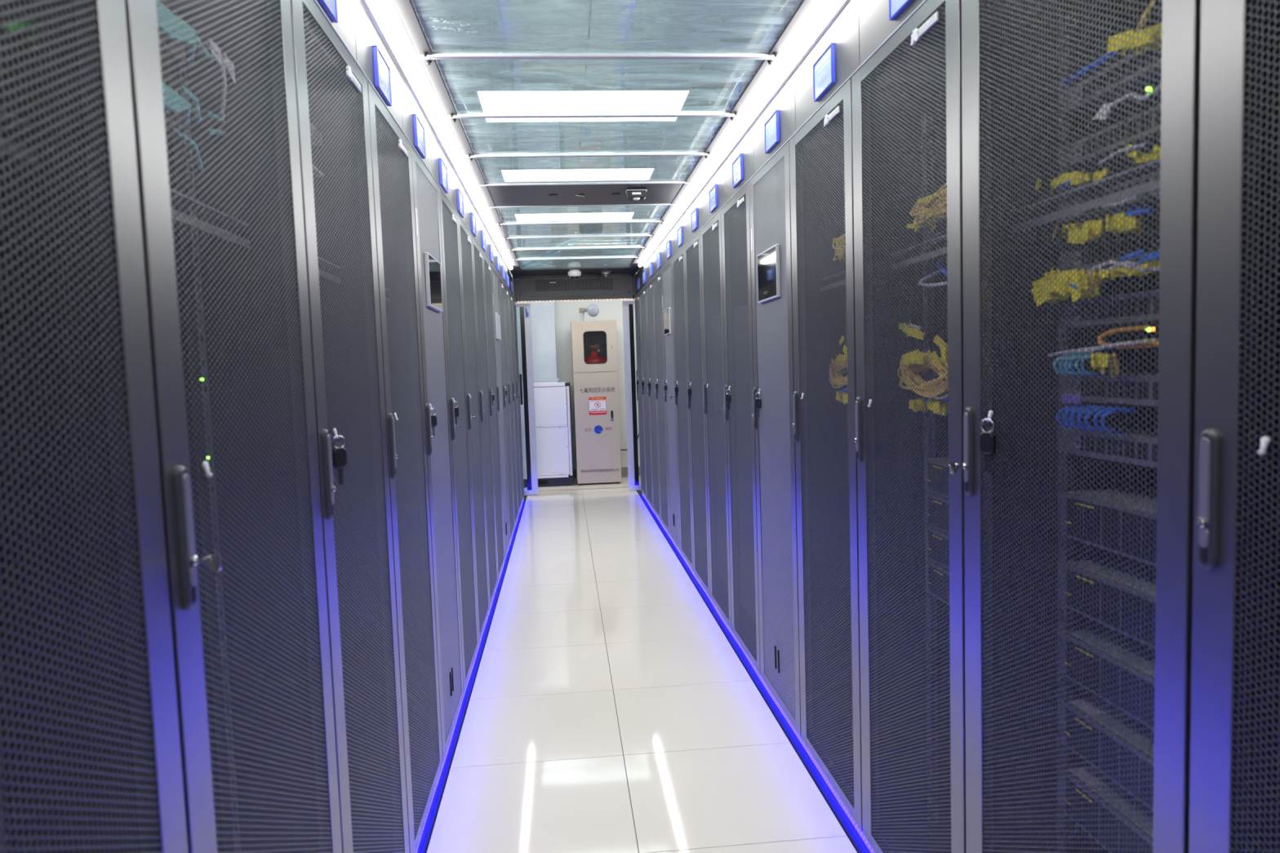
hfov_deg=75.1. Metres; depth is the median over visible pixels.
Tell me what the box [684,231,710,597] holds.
rack
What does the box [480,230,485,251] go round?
label holder
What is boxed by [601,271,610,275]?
sensor
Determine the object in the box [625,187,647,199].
sensor
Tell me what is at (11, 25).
bundle
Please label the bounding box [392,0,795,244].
ceiling
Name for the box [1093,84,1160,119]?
cable
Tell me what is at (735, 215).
rack
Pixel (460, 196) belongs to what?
label holder
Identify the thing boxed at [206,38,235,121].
cable
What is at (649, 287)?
rack
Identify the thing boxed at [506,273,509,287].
label holder
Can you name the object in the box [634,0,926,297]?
trim
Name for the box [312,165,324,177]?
guide
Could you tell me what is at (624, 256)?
bar
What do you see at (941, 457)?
server
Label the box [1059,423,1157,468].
switch
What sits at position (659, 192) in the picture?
ceiling panel
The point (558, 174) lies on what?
recessed light
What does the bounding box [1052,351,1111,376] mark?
bundle
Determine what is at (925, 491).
server
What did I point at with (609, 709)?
floor
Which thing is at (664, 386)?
key
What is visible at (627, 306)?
door
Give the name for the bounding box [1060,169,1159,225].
switch
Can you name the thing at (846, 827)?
trim
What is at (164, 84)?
bundle
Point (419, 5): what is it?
strip
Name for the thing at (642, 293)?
rack
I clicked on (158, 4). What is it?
bundle
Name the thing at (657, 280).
rack
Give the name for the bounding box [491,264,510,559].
unit
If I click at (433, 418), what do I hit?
key
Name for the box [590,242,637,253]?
cable
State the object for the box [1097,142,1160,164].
cable bundle
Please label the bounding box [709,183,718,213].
label holder
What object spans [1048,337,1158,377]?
cable bundle
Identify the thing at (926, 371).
switch
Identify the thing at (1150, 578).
server
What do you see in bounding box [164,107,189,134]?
switch
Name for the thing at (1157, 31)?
cable bundle
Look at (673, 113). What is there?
bar
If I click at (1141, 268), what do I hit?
cable bundle
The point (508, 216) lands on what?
glass pane
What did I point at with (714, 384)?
rack
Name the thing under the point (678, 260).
rack
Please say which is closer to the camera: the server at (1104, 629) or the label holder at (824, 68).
the server at (1104, 629)
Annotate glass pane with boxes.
[417,0,790,53]
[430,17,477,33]
[435,59,751,110]
[461,117,697,153]
[482,158,697,182]
[496,204,666,222]
[506,222,651,235]
[515,249,639,257]
[518,235,648,247]
[519,257,633,269]
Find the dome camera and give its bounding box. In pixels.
[568,269,581,279]
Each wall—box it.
[506,239,641,479]
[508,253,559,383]
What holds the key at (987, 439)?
hanging from the rack at (1017, 55)
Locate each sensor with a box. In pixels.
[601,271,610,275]
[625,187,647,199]
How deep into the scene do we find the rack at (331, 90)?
1.86 m
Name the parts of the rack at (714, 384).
handle, blanking panel, blanking panel, blanking panel, blanking panel, blanking panel, blanking panel, blanking panel, blanking panel, blanking panel, blanking panel, blanking panel, blanking panel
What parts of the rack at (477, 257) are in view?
handle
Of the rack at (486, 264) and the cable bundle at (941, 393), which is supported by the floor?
the rack at (486, 264)
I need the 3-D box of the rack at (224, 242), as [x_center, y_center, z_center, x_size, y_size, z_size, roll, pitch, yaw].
[-1.125,0.263,1.203,1.166,2.095,0.597,-2,4,-5]
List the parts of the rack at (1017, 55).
handle, rack post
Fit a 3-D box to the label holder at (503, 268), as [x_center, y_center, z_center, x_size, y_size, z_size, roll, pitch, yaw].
[-1.170,-1.312,7.128,0.012,0.110,0.172,-2,4,-5]
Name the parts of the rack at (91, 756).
rack post, door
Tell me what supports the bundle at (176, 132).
attached to the rack at (224, 242)
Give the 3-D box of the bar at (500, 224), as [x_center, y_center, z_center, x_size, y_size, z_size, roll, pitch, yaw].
[-0.394,-1.379,5.628,1.152,0.025,0.088,-2,4,-5]
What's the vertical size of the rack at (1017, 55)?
2.095 m
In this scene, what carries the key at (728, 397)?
hanging from the rack at (735, 215)
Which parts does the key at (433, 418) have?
blade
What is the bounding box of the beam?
[509,266,639,302]
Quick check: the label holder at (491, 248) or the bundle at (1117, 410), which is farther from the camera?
the label holder at (491, 248)
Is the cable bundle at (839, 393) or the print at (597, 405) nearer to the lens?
the cable bundle at (839, 393)
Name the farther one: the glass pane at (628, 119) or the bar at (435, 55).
the glass pane at (628, 119)
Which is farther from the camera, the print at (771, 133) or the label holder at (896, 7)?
the print at (771, 133)
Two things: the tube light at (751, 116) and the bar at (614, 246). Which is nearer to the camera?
the tube light at (751, 116)
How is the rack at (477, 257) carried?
on the floor
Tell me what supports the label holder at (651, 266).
attached to the trim at (862, 27)
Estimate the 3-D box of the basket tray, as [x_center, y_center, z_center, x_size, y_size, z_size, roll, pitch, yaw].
[-0.377,-1.849,8.245,0.732,0.038,0.814,-2,4,-5]
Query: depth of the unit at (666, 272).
6.10 m
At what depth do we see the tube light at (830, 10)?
2.57 m
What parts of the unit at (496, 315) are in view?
handle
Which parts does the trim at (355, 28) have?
panel, panel, panel, panel, panel, panel, panel, panel, panel, panel, panel, panel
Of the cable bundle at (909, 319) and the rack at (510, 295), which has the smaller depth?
the cable bundle at (909, 319)
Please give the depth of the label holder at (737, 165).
3.62 m
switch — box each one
[158,30,183,61]
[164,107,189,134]
[923,217,946,240]
[924,371,945,384]
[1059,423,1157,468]
[1060,104,1160,168]
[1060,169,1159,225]
[1060,228,1159,272]
[1060,288,1159,328]
[1060,371,1158,406]
[1061,48,1161,114]
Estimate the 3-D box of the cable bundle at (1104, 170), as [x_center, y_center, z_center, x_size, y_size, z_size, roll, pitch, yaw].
[0.756,-0.438,1.476,0.049,0.041,0.188,-2,4,-5]
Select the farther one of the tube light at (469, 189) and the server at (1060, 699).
the tube light at (469, 189)
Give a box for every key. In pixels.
[196,554,222,572]
[332,435,346,484]
[430,408,436,436]
[453,401,458,425]
[456,423,462,429]
[663,382,666,395]
[674,382,678,397]
[687,384,691,400]
[725,388,731,409]
[755,392,761,417]
[949,462,963,474]
[979,417,995,471]
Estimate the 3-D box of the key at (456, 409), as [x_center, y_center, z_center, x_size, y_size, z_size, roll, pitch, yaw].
[-0.762,-0.055,3.441,0.029,0.098,0.009,-5,5,-41]
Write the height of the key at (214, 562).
0.021 m
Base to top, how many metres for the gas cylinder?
0.560 m
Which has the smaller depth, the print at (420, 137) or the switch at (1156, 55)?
the switch at (1156, 55)
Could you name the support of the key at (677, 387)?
hanging from the rack at (678, 260)
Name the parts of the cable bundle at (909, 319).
cord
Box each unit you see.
[410,145,463,762]
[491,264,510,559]
[661,259,680,551]
[749,140,800,737]
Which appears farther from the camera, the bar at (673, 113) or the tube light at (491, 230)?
the tube light at (491, 230)
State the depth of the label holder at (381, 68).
2.33 m
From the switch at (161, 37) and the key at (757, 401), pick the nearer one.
the switch at (161, 37)
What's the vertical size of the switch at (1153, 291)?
0.050 m
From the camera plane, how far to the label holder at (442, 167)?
3.52 m
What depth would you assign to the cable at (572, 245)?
8.32 m
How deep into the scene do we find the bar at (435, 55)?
2.64 m
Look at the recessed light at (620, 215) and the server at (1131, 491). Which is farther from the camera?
the recessed light at (620, 215)
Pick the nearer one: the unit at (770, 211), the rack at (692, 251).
the unit at (770, 211)
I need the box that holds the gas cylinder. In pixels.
[581,332,609,373]
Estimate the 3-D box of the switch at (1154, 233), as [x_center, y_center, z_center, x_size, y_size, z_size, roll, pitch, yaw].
[0.992,-0.300,1.349,0.354,0.043,0.482,-2,4,-5]
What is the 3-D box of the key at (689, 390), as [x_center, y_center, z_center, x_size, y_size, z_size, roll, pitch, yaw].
[0.306,-0.209,5.105,0.029,0.098,0.009,1,5,36]
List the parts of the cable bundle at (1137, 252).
cord, cord, cord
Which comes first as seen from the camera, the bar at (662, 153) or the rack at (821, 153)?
the rack at (821, 153)
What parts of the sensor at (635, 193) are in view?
label plate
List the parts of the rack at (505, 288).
handle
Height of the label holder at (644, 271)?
0.110 m
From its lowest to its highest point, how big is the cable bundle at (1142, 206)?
0.061 m
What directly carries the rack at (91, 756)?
on the floor
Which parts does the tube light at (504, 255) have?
rail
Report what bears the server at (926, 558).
in the rack at (907, 120)
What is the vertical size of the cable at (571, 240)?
0.252 m
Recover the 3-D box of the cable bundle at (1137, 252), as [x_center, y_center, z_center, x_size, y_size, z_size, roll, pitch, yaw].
[0.777,-0.254,1.321,0.068,0.041,0.139,-2,4,-5]
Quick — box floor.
[417,476,871,852]
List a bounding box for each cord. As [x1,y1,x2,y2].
[918,270,947,286]
[936,262,947,276]
[1097,324,1158,349]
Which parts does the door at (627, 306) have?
rail, rail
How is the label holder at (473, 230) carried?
attached to the trim at (355, 28)
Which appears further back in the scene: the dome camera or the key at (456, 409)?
the dome camera
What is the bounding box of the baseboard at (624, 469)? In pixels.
[573,466,639,478]
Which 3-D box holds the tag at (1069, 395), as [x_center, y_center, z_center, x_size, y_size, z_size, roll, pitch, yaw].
[0.775,-0.050,1.492,0.004,0.016,0.052,-2,4,-5]
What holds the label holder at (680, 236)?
attached to the trim at (862, 27)
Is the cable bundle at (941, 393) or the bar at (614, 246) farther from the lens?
the bar at (614, 246)
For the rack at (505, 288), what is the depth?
7.22 m
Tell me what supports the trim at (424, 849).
on the floor
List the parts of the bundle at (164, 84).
cord, cord, cord, cord, cord, cord, cord, cord, cord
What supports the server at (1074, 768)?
in the rack at (1017, 55)
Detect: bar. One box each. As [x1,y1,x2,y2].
[417,51,782,65]
[445,111,741,122]
[464,151,713,160]
[495,219,666,226]
[502,233,656,240]
[507,245,648,252]
[511,255,641,261]
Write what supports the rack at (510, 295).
on the floor
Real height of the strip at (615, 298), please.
0.012 m
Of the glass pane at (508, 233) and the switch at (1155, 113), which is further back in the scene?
the glass pane at (508, 233)
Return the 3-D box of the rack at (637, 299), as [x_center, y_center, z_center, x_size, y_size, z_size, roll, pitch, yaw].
[0.568,-0.315,8.556,1.166,2.095,0.597,-2,4,-5]
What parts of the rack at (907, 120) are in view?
handle, fibre coil, fibre coil, rack post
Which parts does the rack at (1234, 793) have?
handle, panel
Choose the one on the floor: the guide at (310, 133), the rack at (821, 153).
the rack at (821, 153)
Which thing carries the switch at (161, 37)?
in the rack at (224, 242)
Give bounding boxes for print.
[380,74,387,92]
[417,135,422,148]
[588,396,606,415]
[768,130,774,143]
[817,70,828,88]
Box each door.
[515,303,538,495]
[622,300,640,490]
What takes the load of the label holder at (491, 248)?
attached to the trim at (355, 28)
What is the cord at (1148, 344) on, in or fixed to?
attached to the switch at (1153, 291)
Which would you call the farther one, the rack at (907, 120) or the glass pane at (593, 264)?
the glass pane at (593, 264)
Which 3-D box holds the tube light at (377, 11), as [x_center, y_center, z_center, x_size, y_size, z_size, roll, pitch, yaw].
[-0.720,-1.127,2.454,0.050,0.037,1.208,-2,4,-5]
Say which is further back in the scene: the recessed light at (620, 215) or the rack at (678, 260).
the recessed light at (620, 215)
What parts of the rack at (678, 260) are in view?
handle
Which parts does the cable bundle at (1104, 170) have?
cord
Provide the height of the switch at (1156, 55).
0.043 m
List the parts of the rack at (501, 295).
handle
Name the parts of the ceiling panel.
edge trim, edge trim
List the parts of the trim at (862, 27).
panel, panel, panel, panel, panel, panel, panel, panel, panel, panel, panel, panel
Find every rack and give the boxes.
[0,0,187,852]
[124,0,342,852]
[290,0,409,852]
[367,80,442,852]
[438,186,478,693]
[457,214,489,645]
[471,235,497,608]
[482,251,504,581]
[497,274,514,541]
[503,283,518,528]
[508,289,521,514]
[512,296,524,503]
[634,292,646,498]
[640,286,653,509]
[645,279,660,519]
[653,270,669,533]
[671,247,693,572]
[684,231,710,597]
[700,209,731,630]
[720,181,760,675]
[789,78,862,831]
[851,0,966,852]
[961,0,1200,852]
[1188,0,1279,852]
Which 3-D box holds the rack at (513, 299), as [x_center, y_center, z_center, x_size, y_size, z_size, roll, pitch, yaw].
[-1.789,-0.222,8.356,1.166,2.095,0.597,-2,4,-5]
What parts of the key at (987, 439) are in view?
blade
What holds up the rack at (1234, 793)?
on the floor
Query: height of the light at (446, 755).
0.022 m
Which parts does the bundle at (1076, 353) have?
cord, cord, cord, cord, cord, cord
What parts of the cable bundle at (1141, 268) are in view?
cord, cord, cord, cord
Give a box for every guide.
[310,124,321,141]
[310,133,320,146]
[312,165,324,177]
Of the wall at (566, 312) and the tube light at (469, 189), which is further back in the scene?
the wall at (566, 312)
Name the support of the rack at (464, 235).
on the floor
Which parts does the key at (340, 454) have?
blade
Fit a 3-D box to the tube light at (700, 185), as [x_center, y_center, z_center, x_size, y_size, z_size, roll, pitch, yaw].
[0.283,-1.338,4.948,0.050,0.037,1.208,-2,4,-5]
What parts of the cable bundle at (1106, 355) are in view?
cord, cord, cord, cord, cord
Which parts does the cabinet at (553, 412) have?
panel, panel, casing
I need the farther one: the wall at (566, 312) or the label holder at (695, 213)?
the wall at (566, 312)
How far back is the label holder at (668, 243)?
5.99 m
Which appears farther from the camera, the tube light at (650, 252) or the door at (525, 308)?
the door at (525, 308)
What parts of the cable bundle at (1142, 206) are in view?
cord, cord, cord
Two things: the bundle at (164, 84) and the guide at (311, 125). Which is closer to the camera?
the bundle at (164, 84)
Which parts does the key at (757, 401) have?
blade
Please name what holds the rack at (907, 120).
on the floor
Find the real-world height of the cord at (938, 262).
0.063 m
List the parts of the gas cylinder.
label plate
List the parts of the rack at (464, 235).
handle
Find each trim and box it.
[314,0,515,298]
[420,500,525,852]
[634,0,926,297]
[639,494,866,852]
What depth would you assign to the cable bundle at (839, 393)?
2.67 m
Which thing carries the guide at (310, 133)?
attached to the rack at (331, 90)
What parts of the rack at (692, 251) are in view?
handle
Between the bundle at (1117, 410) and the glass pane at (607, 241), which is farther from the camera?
the glass pane at (607, 241)
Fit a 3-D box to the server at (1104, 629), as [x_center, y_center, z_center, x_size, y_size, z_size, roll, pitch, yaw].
[1.185,0.438,1.417,0.714,0.086,0.484,-2,4,-5]
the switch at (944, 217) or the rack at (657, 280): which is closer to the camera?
the switch at (944, 217)
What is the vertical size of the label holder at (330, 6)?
0.110 m
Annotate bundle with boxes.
[4,18,37,49]
[155,0,215,64]
[162,82,225,134]
[171,127,203,170]
[835,387,847,404]
[898,319,924,339]
[909,393,948,415]
[1031,259,1159,306]
[1035,167,1107,193]
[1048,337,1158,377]
[1051,195,1155,244]
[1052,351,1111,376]
[1056,404,1136,434]
[1062,0,1161,85]
[1092,248,1159,284]
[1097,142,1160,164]
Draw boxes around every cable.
[206,38,235,121]
[523,238,618,264]
[541,239,587,263]
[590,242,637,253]
[1093,84,1160,119]
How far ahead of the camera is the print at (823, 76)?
2.44 m
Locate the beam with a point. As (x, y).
(548, 284)
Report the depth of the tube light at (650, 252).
7.25 m
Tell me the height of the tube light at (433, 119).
0.037 m
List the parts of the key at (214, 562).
blade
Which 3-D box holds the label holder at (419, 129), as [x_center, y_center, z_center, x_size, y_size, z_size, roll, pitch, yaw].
[-0.783,-1.029,2.955,0.012,0.110,0.172,-2,4,-5]
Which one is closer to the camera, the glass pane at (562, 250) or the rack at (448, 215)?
the rack at (448, 215)
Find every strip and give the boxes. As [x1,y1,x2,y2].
[412,0,523,264]
[516,297,634,302]
[629,0,798,261]
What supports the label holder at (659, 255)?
attached to the trim at (862, 27)
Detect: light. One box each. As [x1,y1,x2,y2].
[360,0,435,112]
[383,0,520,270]
[415,501,523,852]
[422,107,471,185]
[461,179,491,226]
[474,83,692,123]
[484,223,503,251]
[497,248,512,269]
[498,164,656,182]
[513,208,635,222]
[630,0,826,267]
[638,246,657,266]
[642,493,875,852]
[651,219,677,248]
[670,177,709,222]
[700,103,764,182]
[751,0,849,111]
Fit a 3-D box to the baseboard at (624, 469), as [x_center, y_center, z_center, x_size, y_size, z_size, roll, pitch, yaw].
[-0.708,0.582,10.334,5.600,0.110,0.015,-2,4,-5]
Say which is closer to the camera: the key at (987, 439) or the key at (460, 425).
the key at (987, 439)
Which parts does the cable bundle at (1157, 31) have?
cord, cord, cord, cord, cord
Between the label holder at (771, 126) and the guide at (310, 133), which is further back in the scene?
the label holder at (771, 126)
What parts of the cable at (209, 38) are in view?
cord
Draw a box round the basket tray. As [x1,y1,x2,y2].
[564,230,642,247]
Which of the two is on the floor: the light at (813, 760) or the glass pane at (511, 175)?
the light at (813, 760)
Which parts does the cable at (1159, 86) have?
cord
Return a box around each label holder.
[318,0,337,22]
[372,44,391,106]
[413,113,426,158]
[438,157,448,193]
[456,188,464,217]
[470,212,476,236]
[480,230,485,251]
[488,244,493,262]
[496,256,499,272]
[502,265,505,280]
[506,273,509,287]
[510,280,513,293]
[636,277,639,290]
[642,270,645,284]
[648,262,653,277]
[657,252,661,269]
[666,240,671,258]
[677,226,683,247]
[691,208,697,231]
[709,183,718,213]
[732,153,743,188]
[764,109,779,153]
[813,42,835,102]
[888,0,913,20]
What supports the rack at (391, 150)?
on the floor
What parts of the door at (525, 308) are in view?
rail, handle, rail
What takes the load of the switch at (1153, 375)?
in the rack at (1017, 55)
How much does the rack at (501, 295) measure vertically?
2.095 m
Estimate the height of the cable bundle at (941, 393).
0.057 m
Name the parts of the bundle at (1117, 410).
cord, cord, cord, cord, cord, cord, cord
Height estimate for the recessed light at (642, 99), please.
0.035 m
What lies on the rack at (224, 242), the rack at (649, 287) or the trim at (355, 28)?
the trim at (355, 28)
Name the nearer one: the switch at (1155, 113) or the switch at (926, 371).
the switch at (1155, 113)
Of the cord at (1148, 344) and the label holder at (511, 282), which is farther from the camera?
the label holder at (511, 282)
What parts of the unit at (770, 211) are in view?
handle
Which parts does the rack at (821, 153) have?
handle, fibre coil, fibre coil, rack post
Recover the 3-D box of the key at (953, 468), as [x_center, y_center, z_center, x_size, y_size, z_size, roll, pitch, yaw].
[0.612,0.081,1.606,0.029,0.021,0.011,-2,4,-5]
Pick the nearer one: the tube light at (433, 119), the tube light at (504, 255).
the tube light at (433, 119)
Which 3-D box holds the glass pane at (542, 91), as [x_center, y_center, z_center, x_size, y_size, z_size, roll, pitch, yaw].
[-0.146,-1.206,2.952,1.075,0.006,0.600,-2,4,-5]
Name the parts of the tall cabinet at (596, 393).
nozzle dish, door, door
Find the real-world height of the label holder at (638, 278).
0.110 m
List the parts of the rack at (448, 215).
handle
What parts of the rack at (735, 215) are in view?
handle, blanking panel, blanking panel, blanking panel, blanking panel, blanking panel, blanking panel, blanking panel, blanking panel, blanking panel, blanking panel, blanking panel, blanking panel, blanking panel, blanking panel, blanking panel, blanking panel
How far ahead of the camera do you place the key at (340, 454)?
1.65 m
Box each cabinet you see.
[519,382,574,487]
[570,304,622,484]
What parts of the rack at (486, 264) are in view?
handle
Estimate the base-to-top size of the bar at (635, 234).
0.025 m
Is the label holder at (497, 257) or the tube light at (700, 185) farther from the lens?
the label holder at (497, 257)
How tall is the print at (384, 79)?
0.030 m
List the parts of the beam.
slotted panel, plate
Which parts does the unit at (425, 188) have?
handle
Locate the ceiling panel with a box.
[478,179,692,208]
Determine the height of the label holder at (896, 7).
0.110 m
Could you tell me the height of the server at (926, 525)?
0.086 m
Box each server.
[924,457,948,497]
[924,491,949,533]
[925,524,949,568]
[925,558,949,604]
[1058,628,1155,730]
[1058,696,1154,811]
[1058,763,1153,852]
[1059,486,1156,566]
[1059,558,1155,648]
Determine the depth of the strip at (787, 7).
3.04 m
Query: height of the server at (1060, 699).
0.087 m
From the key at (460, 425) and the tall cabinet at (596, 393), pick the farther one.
the tall cabinet at (596, 393)
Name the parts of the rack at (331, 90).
handle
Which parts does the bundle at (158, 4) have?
cord, cord, cord, cord, cord, cord, cord, cord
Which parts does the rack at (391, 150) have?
handle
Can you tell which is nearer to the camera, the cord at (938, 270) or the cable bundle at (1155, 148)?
the cable bundle at (1155, 148)
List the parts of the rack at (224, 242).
handle, rack post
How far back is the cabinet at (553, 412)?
9.71 m
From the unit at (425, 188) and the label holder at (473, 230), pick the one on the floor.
the unit at (425, 188)

